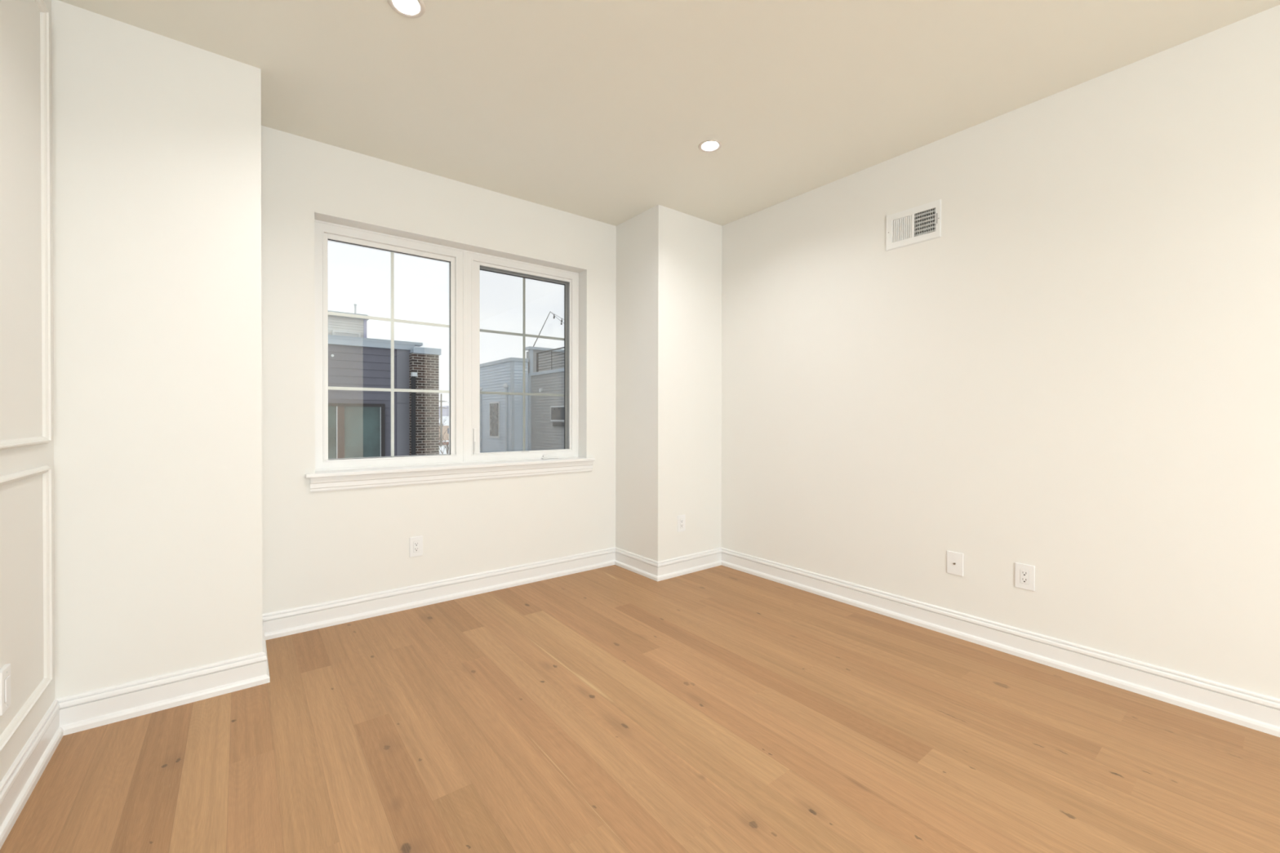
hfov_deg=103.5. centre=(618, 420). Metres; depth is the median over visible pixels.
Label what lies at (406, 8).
recessed light
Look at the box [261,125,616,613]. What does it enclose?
wall
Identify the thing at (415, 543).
receptacle
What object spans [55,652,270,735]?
baseboard
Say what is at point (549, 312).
light pole
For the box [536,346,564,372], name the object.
terrace railing
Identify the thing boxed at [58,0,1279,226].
ceiling
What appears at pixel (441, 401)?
utility pole
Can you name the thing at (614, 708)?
floor
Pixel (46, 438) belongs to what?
trim
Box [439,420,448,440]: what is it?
house
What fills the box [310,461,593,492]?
trim
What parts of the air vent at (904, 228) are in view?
blade, blade, blade, blade, blade, blade, blade, blade, blade, blade, damper blade, damper blade, damper blade, damper blade, damper blade, damper blade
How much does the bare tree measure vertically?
4.565 m
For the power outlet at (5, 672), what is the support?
attached to the wall at (21, 522)
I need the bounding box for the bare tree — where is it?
[439,428,448,453]
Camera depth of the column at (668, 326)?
3.87 m
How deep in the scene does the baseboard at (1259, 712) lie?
2.42 m
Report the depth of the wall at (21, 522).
1.61 m
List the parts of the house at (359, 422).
post, pane, facade panel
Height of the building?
7.700 m
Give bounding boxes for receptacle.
[413,541,418,552]
[680,519,683,528]
[1020,569,1028,584]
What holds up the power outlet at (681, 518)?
attached to the column at (668, 326)
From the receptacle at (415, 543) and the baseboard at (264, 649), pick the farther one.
the receptacle at (415, 543)
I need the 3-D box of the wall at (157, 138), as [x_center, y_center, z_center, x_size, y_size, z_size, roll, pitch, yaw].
[-2.067,-0.197,2.360,0.634,2.740,0.731,0,0,-37]
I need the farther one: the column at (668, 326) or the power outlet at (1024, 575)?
the column at (668, 326)
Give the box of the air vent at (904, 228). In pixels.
[885,199,941,251]
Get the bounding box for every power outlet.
[0,663,10,715]
[409,536,422,557]
[677,515,685,532]
[1014,562,1035,591]
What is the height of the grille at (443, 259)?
1.313 m
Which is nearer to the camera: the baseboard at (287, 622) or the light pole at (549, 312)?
the baseboard at (287, 622)
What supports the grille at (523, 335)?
attached to the window at (474, 262)
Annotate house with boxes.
[328,303,441,458]
[439,416,448,420]
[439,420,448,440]
[480,357,528,453]
[525,346,564,450]
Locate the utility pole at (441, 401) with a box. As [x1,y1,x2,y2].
[439,393,448,446]
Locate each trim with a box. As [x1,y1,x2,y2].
[0,0,51,450]
[0,465,52,752]
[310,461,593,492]
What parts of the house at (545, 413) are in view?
pane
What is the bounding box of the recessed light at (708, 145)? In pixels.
[697,139,721,152]
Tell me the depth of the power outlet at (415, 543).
3.16 m
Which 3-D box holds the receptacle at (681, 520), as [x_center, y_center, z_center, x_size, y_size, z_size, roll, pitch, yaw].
[0.482,0.782,3.824,0.033,0.067,0.003,0,0,-37]
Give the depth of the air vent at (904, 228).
2.93 m
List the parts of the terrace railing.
post, rail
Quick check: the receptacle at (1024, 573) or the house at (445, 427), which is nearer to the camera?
the receptacle at (1024, 573)
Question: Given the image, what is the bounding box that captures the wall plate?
[946,551,963,576]
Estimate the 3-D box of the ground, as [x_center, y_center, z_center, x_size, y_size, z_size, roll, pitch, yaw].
[-47.010,3.761,129.594,240.000,0.001,256.200,0,0,-37]
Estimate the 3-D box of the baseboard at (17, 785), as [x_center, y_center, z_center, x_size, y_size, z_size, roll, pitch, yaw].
[-0.067,1.127,-0.815,0.026,0.134,6.764,0,0,-37]
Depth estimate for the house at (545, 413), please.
16.93 m
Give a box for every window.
[314,219,465,471]
[464,249,578,462]
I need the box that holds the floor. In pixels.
[0,564,1279,852]
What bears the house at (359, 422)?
on the ground
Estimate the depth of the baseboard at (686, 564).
3.86 m
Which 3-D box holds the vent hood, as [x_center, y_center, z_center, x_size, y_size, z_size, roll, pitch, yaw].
[-3.896,-1.189,17.485,0.190,0.190,0.190,0,0,-37]
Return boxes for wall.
[0,0,54,782]
[51,0,262,698]
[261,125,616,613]
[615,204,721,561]
[720,4,1279,698]
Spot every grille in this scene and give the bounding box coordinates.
[328,251,449,457]
[480,277,564,450]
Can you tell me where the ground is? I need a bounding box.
[439,440,448,453]
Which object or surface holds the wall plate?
attached to the wall at (1077, 381)
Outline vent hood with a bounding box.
[502,382,508,388]
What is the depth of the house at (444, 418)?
123.91 m
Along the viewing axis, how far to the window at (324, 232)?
3.23 m
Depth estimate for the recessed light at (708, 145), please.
2.90 m
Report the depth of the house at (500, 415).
17.80 m
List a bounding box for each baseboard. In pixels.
[0,698,63,848]
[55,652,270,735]
[262,546,615,639]
[262,618,269,675]
[614,546,657,581]
[657,547,721,581]
[721,547,1279,737]
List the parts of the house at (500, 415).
pane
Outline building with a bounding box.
[439,405,448,417]
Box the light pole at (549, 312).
[533,311,550,346]
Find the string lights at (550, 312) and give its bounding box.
[550,311,562,324]
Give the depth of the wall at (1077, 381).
2.42 m
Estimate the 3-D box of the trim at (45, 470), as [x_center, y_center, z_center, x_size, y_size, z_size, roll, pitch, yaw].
[-1.536,0.553,1.139,0.018,0.776,1.658,0,0,-37]
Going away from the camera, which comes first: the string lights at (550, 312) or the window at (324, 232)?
the window at (324, 232)
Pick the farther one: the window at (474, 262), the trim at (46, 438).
the window at (474, 262)
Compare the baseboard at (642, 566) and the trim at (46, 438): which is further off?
the baseboard at (642, 566)
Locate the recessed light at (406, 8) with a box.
[387,0,425,17]
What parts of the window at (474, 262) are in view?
lock lever, sash, crank handle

